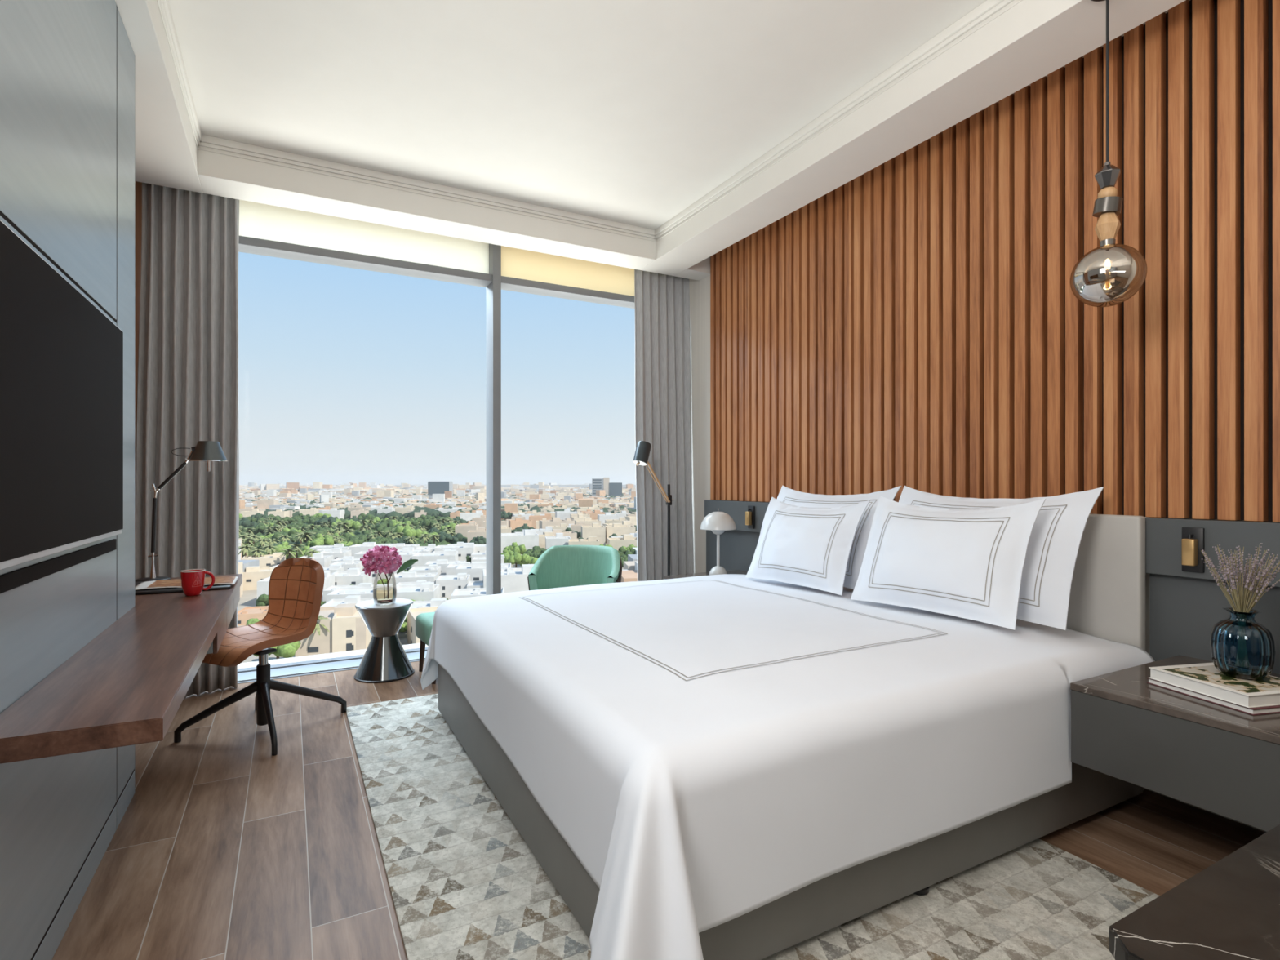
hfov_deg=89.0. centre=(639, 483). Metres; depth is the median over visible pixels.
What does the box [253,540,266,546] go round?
broadleaf tree
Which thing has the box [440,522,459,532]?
broadleaf tree
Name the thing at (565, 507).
house
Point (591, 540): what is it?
house
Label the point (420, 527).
palm tree
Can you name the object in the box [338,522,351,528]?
palm tree
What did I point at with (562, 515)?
house
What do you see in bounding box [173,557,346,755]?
swivel chair
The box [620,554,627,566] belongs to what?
broadleaf tree
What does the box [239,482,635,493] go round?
buildings
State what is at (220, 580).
magazine
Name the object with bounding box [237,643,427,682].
window sill
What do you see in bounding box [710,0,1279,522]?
wood panel
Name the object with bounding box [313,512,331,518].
broadleaf tree
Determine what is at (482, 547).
house
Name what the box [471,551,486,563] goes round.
house
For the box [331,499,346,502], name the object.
house
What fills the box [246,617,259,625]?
broadleaf tree
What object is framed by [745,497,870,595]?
pillow
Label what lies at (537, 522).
house
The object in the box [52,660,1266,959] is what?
floor
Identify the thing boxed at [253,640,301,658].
broadleaf tree
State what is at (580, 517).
house
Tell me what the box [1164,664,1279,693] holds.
picture
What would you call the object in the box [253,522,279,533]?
broadleaf tree
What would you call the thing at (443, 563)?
house
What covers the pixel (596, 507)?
house
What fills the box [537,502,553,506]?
house
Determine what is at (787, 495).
pillow
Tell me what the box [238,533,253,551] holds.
palm tree
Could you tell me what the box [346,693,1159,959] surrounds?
area rug
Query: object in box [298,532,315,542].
palm tree
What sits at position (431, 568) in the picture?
house
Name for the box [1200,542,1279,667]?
bunch
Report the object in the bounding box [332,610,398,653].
house
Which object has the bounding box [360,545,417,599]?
flower
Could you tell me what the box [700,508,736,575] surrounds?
mushroom lamp
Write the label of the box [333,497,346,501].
house
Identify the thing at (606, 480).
tower block
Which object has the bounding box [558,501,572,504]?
house
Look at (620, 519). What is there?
house
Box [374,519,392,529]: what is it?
broadleaf tree
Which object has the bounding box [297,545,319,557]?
broadleaf tree
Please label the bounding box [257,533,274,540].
broadleaf tree
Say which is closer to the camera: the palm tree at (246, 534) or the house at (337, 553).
the house at (337, 553)
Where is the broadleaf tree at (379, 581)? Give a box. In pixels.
[377,577,386,584]
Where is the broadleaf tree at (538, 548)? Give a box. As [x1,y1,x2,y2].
[532,546,547,552]
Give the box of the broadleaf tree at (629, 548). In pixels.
[622,544,636,551]
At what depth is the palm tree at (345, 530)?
285.64 m
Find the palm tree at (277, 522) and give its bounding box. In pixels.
[272,520,284,525]
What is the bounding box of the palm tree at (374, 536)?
[368,533,382,539]
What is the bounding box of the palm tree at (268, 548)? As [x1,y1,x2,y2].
[260,543,279,555]
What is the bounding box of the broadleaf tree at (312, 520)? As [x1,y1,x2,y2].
[309,517,319,524]
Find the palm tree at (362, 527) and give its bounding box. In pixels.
[355,525,368,531]
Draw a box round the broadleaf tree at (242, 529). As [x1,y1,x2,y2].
[239,526,247,533]
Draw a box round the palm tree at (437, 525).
[431,522,440,528]
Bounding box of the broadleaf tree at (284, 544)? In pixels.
[271,541,293,553]
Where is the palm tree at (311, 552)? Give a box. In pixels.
[303,549,319,557]
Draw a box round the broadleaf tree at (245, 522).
[239,516,257,527]
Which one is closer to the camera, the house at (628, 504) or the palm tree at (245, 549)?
the palm tree at (245, 549)
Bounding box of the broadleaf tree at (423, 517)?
[419,514,435,520]
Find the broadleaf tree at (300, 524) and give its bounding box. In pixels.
[286,520,310,531]
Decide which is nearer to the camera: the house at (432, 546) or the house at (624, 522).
the house at (432, 546)
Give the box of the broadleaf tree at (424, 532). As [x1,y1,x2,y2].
[422,531,438,537]
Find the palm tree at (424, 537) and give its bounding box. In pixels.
[418,533,431,542]
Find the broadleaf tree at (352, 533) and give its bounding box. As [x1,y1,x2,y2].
[333,532,354,537]
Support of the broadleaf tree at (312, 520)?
on the ground
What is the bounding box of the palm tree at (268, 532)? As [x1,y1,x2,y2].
[262,530,276,535]
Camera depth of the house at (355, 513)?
498.09 m
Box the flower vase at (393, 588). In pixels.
[373,586,395,603]
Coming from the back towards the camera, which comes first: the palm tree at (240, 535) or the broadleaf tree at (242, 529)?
the broadleaf tree at (242, 529)
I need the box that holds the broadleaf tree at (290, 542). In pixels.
[277,540,296,546]
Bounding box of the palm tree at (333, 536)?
[332,535,342,543]
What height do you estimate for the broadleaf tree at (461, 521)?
7.856 m
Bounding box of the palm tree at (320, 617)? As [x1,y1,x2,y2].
[312,615,328,635]
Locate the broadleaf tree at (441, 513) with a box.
[431,511,444,517]
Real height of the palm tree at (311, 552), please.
7.052 m
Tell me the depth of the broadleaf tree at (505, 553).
229.52 m
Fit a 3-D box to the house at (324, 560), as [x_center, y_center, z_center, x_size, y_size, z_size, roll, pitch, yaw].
[-107.062,26.246,214.260,8.894,6.008,10.225,0,0,-10]
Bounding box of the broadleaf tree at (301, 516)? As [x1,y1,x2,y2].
[292,512,310,519]
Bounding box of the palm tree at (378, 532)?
[373,531,383,537]
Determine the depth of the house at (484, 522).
367.76 m
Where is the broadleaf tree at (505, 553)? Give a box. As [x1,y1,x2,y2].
[501,549,514,557]
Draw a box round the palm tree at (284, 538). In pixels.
[276,533,293,542]
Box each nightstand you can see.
[663,569,747,579]
[1070,654,1279,831]
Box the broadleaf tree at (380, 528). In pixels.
[368,526,391,537]
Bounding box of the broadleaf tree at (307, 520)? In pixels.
[302,515,321,523]
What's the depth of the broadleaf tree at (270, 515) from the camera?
457.41 m
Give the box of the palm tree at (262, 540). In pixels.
[254,537,272,549]
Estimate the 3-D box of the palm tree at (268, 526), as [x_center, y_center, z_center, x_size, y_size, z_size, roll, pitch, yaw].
[-189.144,25.454,332.595,5.506,7.618,5.383,0,0,-28]
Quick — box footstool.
[415,612,435,684]
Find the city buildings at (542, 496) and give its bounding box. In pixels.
[239,487,635,520]
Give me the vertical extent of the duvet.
0.556 m
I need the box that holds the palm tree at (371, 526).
[364,524,373,530]
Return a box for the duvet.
[420,573,1155,959]
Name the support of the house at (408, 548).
on the ground
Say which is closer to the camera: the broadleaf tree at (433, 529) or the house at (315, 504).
the broadleaf tree at (433, 529)
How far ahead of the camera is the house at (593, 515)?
454.12 m
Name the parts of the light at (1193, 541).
arm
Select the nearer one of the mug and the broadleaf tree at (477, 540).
the mug
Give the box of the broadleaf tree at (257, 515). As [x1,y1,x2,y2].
[250,512,268,520]
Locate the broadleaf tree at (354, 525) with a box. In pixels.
[342,519,361,531]
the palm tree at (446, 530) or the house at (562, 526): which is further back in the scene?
the house at (562, 526)
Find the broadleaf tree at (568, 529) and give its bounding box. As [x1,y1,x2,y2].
[561,527,580,537]
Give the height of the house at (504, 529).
7.860 m
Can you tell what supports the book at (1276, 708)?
on the nightstand at (1218, 759)
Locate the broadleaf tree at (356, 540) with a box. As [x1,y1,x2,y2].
[348,535,373,545]
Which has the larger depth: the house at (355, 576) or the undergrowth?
the undergrowth
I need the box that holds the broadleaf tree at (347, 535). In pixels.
[333,532,367,543]
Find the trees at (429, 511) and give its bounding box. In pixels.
[239,491,635,519]
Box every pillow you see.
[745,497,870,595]
[776,485,901,589]
[850,495,1045,630]
[898,485,1103,630]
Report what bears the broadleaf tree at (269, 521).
on the ground
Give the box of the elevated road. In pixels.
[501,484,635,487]
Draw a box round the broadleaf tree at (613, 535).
[608,533,622,537]
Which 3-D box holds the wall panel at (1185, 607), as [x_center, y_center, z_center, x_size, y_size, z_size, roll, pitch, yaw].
[2.336,0.684,2.072,0.078,1.092,1.235,0,0,-28]
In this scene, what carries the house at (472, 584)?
on the ground
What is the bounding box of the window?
[237,200,634,673]
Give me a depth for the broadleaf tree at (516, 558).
213.83 m
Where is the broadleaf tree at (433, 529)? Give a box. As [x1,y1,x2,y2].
[429,527,441,533]
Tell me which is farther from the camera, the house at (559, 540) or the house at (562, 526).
the house at (562, 526)
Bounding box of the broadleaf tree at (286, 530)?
[282,527,302,533]
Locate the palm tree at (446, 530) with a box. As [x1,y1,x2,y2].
[441,528,455,533]
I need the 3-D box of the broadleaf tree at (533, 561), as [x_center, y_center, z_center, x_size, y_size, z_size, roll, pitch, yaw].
[-31.545,26.255,212.558,6.931,6.007,7.685,0,0,16]
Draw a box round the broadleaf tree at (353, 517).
[347,515,362,522]
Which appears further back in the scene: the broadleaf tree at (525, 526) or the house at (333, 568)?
the broadleaf tree at (525, 526)
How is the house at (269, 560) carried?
on the ground
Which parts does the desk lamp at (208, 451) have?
post, arm, arm, lamp shade, tilt handle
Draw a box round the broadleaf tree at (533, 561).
[530,557,538,564]
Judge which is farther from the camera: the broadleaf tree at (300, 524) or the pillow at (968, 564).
the broadleaf tree at (300, 524)
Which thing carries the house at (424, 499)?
on the ground
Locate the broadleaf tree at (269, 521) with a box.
[266,519,282,524]
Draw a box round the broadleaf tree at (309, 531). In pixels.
[303,529,323,538]
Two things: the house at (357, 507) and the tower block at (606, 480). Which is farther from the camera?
the tower block at (606, 480)
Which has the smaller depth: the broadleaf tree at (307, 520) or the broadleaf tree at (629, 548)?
the broadleaf tree at (629, 548)
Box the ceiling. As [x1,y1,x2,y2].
[168,0,986,230]
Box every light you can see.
[745,506,755,528]
[1181,527,1204,573]
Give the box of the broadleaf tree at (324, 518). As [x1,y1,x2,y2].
[314,515,336,526]
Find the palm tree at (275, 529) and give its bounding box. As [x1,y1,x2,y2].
[269,525,281,532]
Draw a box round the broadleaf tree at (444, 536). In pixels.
[438,531,462,543]
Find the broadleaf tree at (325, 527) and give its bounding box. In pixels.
[310,526,327,530]
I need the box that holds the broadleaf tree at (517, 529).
[511,527,527,533]
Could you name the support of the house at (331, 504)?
on the ground
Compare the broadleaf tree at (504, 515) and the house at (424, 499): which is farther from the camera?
the house at (424, 499)
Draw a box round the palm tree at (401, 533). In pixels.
[392,532,404,537]
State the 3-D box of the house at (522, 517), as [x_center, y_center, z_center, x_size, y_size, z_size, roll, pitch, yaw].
[-77.213,25.174,403.510,10.804,8.152,9.273,0,0,-10]
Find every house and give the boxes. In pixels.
[237,605,268,626]
[239,506,266,513]
[240,509,264,517]
[241,552,285,568]
[242,565,275,590]
[244,502,257,506]
[257,570,334,600]
[267,509,289,518]
[287,510,295,517]
[295,603,366,657]
[297,552,333,566]
[299,498,312,502]
[299,507,319,515]
[306,503,324,507]
[309,543,343,550]
[315,506,331,510]
[315,546,349,551]
[320,547,351,559]
[320,595,373,606]
[321,507,344,519]
[322,564,344,573]
[322,582,375,601]
[324,502,336,507]
[326,583,396,602]
[328,559,362,571]
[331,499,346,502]
[331,555,364,567]
[331,568,372,585]
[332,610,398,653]
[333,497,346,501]
[333,504,350,508]
[345,502,360,506]
[347,505,370,511]
[349,542,395,556]
[351,508,368,518]
[354,548,373,557]
[360,498,377,502]
[363,501,382,504]
[370,505,382,511]
[372,564,404,584]
[373,502,392,506]
[376,504,389,507]
[377,506,395,513]
[387,551,419,570]
[387,571,438,586]
[388,582,439,600]
[392,505,414,514]
[395,542,419,549]
[395,580,431,586]
[397,546,431,552]
[404,501,417,506]
[407,606,438,644]
[408,564,440,576]
[410,598,447,608]
[411,550,457,567]
[413,502,426,506]
[414,510,426,517]
[416,543,435,552]
[418,497,432,502]
[423,502,442,508]
[424,559,466,574]
[432,548,457,552]
[434,542,475,563]
[435,573,470,598]
[436,502,456,506]
[439,506,458,513]
[445,561,471,574]
[447,542,463,545]
[449,511,462,518]
[450,586,504,599]
[454,521,478,537]
[455,561,511,581]
[457,504,471,507]
[459,510,483,520]
[462,507,477,511]
[466,581,483,588]
[467,527,486,542]
[471,508,486,517]
[471,515,486,527]
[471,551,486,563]
[472,555,504,563]
[475,543,486,552]
[482,520,507,528]
[482,564,533,593]
[501,525,511,533]
[501,528,538,555]
[506,516,524,527]
[509,518,532,529]
[511,510,526,516]
[511,514,524,519]
[513,512,533,519]
[526,510,541,515]
[528,513,551,528]
[529,502,540,508]
[535,526,553,534]
[536,518,546,528]
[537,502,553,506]
[538,531,554,548]
[539,517,567,528]
[540,510,550,514]
[541,506,554,511]
[542,528,577,539]
[545,533,571,549]
[546,523,568,530]
[552,505,567,509]
[556,509,577,519]
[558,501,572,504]
[562,502,577,507]
[564,517,574,525]
[568,536,599,545]
[569,511,590,518]
[570,514,587,519]
[570,522,591,538]
[574,506,595,511]
[574,517,600,525]
[577,505,599,510]
[580,509,594,514]
[581,523,605,545]
[584,510,604,519]
[593,502,603,506]
[597,512,618,525]
[599,504,610,507]
[602,520,634,525]
[604,516,627,523]
[604,523,635,542]
[606,534,636,551]
[610,533,634,537]
[613,508,629,512]
[615,511,630,516]
[625,515,636,532]
[626,503,634,506]
[626,511,636,515]
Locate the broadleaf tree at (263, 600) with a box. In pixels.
[255,593,268,606]
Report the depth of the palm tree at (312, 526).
323.24 m
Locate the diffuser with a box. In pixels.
[633,460,646,465]
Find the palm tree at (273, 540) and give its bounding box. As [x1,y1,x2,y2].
[266,537,279,544]
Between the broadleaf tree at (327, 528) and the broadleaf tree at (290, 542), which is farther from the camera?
the broadleaf tree at (327, 528)
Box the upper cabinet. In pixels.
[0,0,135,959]
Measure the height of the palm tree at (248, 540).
7.969 m
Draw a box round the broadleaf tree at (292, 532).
[271,528,305,542]
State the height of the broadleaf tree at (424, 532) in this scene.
7.038 m
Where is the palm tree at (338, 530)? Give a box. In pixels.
[333,527,343,534]
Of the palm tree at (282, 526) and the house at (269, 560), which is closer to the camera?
the house at (269, 560)
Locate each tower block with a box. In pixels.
[591,478,603,495]
[603,477,609,495]
[608,482,622,496]
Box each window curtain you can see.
[135,182,239,698]
[634,269,693,581]
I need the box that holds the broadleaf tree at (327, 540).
[305,533,334,546]
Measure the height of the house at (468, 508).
8.986 m
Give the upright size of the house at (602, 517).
10.023 m
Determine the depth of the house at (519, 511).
479.53 m
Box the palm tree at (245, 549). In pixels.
[238,543,257,555]
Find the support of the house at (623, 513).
on the ground
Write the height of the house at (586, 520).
10.413 m
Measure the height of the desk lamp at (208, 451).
0.712 m
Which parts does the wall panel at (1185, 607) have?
panel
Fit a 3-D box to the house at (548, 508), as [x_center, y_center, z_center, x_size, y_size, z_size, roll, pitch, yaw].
[-75.058,24.292,529.676,10.844,9.915,12.431,0,0,-8]
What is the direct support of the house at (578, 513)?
on the ground
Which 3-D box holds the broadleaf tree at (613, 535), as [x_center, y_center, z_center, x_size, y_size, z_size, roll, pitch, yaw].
[-11.171,26.431,304.517,7.250,5.656,6.986,0,0,-34]
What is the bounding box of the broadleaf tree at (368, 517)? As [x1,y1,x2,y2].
[357,514,375,519]
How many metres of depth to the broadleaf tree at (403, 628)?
122.76 m
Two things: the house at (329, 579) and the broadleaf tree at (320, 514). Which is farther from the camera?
the broadleaf tree at (320, 514)
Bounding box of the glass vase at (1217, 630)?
[1209,607,1275,679]
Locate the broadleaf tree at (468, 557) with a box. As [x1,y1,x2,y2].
[466,555,471,561]
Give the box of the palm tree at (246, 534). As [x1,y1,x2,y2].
[242,532,257,538]
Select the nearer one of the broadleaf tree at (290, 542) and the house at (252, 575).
the house at (252, 575)
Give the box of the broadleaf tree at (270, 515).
[267,514,279,519]
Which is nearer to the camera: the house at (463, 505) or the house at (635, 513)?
the house at (635, 513)
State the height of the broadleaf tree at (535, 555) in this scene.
6.360 m
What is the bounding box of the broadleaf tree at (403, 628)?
[399,622,407,632]
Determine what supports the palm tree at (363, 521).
on the ground
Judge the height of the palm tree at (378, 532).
7.368 m
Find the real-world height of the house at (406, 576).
5.587 m
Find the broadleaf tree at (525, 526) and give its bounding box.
[519,523,535,528]
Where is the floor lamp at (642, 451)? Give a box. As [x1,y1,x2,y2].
[632,440,674,575]
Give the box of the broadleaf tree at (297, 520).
[293,518,302,522]
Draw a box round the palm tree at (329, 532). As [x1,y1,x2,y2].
[327,529,335,534]
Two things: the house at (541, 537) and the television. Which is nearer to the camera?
the television
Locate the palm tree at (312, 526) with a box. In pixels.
[305,524,319,530]
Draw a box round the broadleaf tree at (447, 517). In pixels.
[438,515,453,523]
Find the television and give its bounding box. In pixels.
[0,220,123,569]
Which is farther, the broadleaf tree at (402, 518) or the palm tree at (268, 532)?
the broadleaf tree at (402, 518)
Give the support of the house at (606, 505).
on the ground
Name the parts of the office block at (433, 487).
glass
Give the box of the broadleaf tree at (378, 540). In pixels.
[368,537,397,543]
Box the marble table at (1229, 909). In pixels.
[1109,824,1279,959]
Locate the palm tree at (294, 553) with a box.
[279,547,297,558]
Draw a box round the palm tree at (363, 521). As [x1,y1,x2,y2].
[360,520,368,525]
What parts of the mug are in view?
handle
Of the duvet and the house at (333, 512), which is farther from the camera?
the house at (333, 512)
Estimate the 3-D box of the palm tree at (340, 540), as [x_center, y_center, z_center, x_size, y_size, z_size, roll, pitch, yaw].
[-123.328,25.746,267.916,5.298,7.031,5.660,0,0,-28]
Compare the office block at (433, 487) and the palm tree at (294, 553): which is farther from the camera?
the office block at (433, 487)
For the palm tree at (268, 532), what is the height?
7.790 m
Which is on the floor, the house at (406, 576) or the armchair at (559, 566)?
the armchair at (559, 566)
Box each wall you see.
[135,181,142,481]
[688,0,1266,831]
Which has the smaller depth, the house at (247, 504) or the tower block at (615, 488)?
the house at (247, 504)
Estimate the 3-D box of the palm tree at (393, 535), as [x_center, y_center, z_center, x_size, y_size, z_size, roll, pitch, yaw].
[-108.287,25.522,286.498,5.638,7.483,6.023,0,0,-28]
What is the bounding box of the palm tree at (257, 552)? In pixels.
[248,547,266,557]
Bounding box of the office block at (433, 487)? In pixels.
[427,481,453,498]
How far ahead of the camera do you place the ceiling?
3.15 m
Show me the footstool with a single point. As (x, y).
(424, 621)
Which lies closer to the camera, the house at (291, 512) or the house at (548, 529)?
the house at (548, 529)
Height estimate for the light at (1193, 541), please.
0.166 m
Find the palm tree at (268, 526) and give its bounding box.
[263,525,274,532]
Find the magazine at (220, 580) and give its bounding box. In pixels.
[135,576,238,590]
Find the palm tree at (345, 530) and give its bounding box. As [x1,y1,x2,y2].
[339,528,354,535]
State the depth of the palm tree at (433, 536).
274.30 m
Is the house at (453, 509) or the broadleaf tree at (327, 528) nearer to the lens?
the broadleaf tree at (327, 528)
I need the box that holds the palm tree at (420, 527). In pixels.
[417,525,426,530]
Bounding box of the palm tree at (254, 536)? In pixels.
[248,533,262,543]
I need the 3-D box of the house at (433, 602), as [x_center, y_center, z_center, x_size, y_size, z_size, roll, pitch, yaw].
[-45.079,26.661,133.476,10.496,5.178,8.301,0,0,-10]
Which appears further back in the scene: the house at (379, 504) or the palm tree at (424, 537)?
the house at (379, 504)
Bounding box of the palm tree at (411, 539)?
[404,535,417,544]
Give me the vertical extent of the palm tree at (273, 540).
7.650 m
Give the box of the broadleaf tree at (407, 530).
[392,524,422,538]
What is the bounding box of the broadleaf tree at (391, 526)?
[389,524,400,528]
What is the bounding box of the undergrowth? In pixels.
[238,518,467,559]
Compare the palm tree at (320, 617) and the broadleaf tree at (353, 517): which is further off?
the broadleaf tree at (353, 517)
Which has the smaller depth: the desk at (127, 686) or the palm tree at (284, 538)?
the desk at (127, 686)
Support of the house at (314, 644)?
on the ground
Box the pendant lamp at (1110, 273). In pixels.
[1070,0,1146,306]
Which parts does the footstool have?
leg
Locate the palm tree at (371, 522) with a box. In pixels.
[367,520,375,525]
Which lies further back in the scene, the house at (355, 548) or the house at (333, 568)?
the house at (355, 548)
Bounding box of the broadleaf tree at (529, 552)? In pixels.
[524,548,540,556]
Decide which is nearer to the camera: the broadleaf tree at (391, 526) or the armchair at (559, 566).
the armchair at (559, 566)
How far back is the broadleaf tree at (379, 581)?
178.84 m
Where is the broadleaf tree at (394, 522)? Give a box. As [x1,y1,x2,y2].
[391,519,410,525]
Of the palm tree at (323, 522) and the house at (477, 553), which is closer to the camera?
the house at (477, 553)
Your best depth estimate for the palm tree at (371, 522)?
386.73 m
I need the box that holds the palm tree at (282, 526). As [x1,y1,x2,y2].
[275,524,287,531]
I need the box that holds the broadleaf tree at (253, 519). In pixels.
[250,516,265,523]
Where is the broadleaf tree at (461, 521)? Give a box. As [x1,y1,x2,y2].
[453,518,466,524]
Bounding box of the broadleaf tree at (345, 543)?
[338,541,360,546]
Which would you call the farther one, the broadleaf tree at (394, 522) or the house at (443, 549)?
the broadleaf tree at (394, 522)
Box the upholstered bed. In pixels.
[438,514,1145,959]
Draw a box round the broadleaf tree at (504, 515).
[501,511,511,520]
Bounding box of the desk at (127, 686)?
[0,573,242,764]
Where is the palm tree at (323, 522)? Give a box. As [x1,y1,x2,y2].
[320,521,329,527]
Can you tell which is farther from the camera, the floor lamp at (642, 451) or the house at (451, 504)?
the house at (451, 504)
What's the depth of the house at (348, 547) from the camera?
244.59 m
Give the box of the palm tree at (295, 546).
[288,543,305,558]
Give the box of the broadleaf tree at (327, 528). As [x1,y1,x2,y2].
[319,527,336,533]
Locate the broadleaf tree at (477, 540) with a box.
[469,535,486,544]
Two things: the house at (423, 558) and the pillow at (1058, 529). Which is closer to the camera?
the pillow at (1058, 529)
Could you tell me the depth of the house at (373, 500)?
763.96 m
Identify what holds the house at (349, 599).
on the ground
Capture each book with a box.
[135,580,231,595]
[1146,677,1279,715]
[1148,662,1279,707]
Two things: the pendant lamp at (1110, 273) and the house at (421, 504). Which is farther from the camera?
the house at (421, 504)
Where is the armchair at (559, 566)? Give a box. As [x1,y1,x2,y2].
[527,545,622,590]
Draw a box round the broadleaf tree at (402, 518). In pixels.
[396,515,408,521]
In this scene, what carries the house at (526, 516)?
on the ground
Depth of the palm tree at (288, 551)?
212.17 m
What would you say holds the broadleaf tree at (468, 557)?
on the ground
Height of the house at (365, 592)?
6.263 m
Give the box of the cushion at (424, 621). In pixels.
[415,612,435,645]
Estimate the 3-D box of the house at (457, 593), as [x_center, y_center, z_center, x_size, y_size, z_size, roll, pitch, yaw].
[-36.080,26.196,145.523,11.099,6.108,9.527,0,0,-10]
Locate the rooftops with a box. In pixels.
[238,533,637,596]
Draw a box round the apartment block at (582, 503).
[578,499,593,506]
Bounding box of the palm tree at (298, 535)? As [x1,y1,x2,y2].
[293,533,306,544]
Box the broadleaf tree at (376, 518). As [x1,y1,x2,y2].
[373,516,388,521]
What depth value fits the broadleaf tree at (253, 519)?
380.13 m
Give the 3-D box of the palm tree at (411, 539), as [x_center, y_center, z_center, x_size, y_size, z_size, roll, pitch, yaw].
[-94.813,25.510,269.943,5.655,7.505,6.042,0,0,-28]
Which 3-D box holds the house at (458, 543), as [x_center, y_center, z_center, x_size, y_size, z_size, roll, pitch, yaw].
[-71.593,26.329,256.674,8.649,5.842,9.944,0,0,-10]
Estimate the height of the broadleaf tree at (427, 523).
9.545 m
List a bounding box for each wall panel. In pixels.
[704,499,769,572]
[1145,517,1279,674]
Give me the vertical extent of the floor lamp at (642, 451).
1.565 m
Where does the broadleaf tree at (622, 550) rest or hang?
on the ground
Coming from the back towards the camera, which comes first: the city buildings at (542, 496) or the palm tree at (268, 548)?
the city buildings at (542, 496)
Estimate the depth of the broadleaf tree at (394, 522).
364.10 m
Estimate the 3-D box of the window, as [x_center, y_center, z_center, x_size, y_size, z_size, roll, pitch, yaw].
[-1.355,-0.295,4.949,3.855,3.290,0.200,0,0,-28]
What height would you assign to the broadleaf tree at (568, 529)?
8.207 m
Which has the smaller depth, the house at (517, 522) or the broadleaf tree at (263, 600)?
the broadleaf tree at (263, 600)
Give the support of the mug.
on the desk at (127, 686)
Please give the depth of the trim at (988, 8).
3.76 m
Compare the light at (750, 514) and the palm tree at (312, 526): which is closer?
the light at (750, 514)
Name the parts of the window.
spandrel panel, spandrel panel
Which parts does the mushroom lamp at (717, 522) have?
lamp shade, stem, lamp shade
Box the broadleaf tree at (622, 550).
[617,546,635,556]
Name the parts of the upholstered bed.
headboard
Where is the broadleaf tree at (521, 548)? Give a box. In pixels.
[503,542,526,554]
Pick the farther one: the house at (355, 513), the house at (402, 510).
the house at (402, 510)
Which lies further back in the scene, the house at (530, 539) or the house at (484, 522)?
the house at (484, 522)
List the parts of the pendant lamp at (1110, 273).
cord, glass globe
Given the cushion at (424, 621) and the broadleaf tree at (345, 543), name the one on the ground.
the broadleaf tree at (345, 543)
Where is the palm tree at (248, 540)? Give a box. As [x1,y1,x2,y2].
[242,537,255,548]
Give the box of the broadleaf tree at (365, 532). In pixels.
[355,529,382,540]
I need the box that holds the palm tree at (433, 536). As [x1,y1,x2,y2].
[426,534,440,543]
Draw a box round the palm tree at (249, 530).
[242,528,255,534]
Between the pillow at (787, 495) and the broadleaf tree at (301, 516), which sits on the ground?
the broadleaf tree at (301, 516)
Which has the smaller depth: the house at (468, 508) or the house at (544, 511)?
the house at (544, 511)
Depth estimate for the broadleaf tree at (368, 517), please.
429.64 m
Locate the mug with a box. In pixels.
[180,568,214,595]
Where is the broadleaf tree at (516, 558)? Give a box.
[504,551,530,568]
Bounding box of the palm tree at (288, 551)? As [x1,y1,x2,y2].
[280,548,298,558]
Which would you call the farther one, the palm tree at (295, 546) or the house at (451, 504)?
the house at (451, 504)
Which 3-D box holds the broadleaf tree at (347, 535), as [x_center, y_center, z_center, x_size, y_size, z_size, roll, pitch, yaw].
[-124.798,25.146,278.536,12.066,8.231,13.377,0,0,17]
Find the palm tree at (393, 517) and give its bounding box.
[388,515,399,521]
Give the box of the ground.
[237,484,636,662]
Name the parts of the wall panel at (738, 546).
panel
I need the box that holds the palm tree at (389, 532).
[384,529,393,537]
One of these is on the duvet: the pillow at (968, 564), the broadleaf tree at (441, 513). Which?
the pillow at (968, 564)
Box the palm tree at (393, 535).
[387,533,400,539]
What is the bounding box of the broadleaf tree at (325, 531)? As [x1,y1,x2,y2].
[311,528,328,534]
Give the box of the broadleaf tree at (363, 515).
[359,512,372,517]
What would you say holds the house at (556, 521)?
on the ground
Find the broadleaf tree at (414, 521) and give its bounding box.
[407,516,422,526]
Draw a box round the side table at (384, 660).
[354,598,414,683]
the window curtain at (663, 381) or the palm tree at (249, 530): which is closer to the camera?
the window curtain at (663, 381)
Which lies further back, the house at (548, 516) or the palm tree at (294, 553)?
the house at (548, 516)
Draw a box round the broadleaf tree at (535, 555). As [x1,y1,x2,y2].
[532,549,546,558]
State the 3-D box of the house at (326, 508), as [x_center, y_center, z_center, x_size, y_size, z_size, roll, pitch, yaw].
[-259.298,24.100,534.313,10.401,10.300,11.893,0,0,-10]
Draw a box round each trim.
[115,0,1185,280]
[156,0,1022,241]
[237,658,425,684]
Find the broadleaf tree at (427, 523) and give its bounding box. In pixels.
[418,518,436,529]
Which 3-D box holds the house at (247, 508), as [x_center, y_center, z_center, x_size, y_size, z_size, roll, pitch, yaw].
[-306.074,23.932,513.727,15.967,10.635,11.529,0,0,-8]
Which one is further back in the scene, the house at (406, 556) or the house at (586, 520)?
the house at (586, 520)
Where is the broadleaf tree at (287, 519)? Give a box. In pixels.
[273,515,294,524]
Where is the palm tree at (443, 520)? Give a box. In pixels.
[438,518,448,523]
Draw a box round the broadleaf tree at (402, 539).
[392,535,413,544]
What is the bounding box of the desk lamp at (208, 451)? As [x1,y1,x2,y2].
[135,440,227,582]
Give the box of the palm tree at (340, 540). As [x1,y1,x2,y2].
[333,537,346,543]

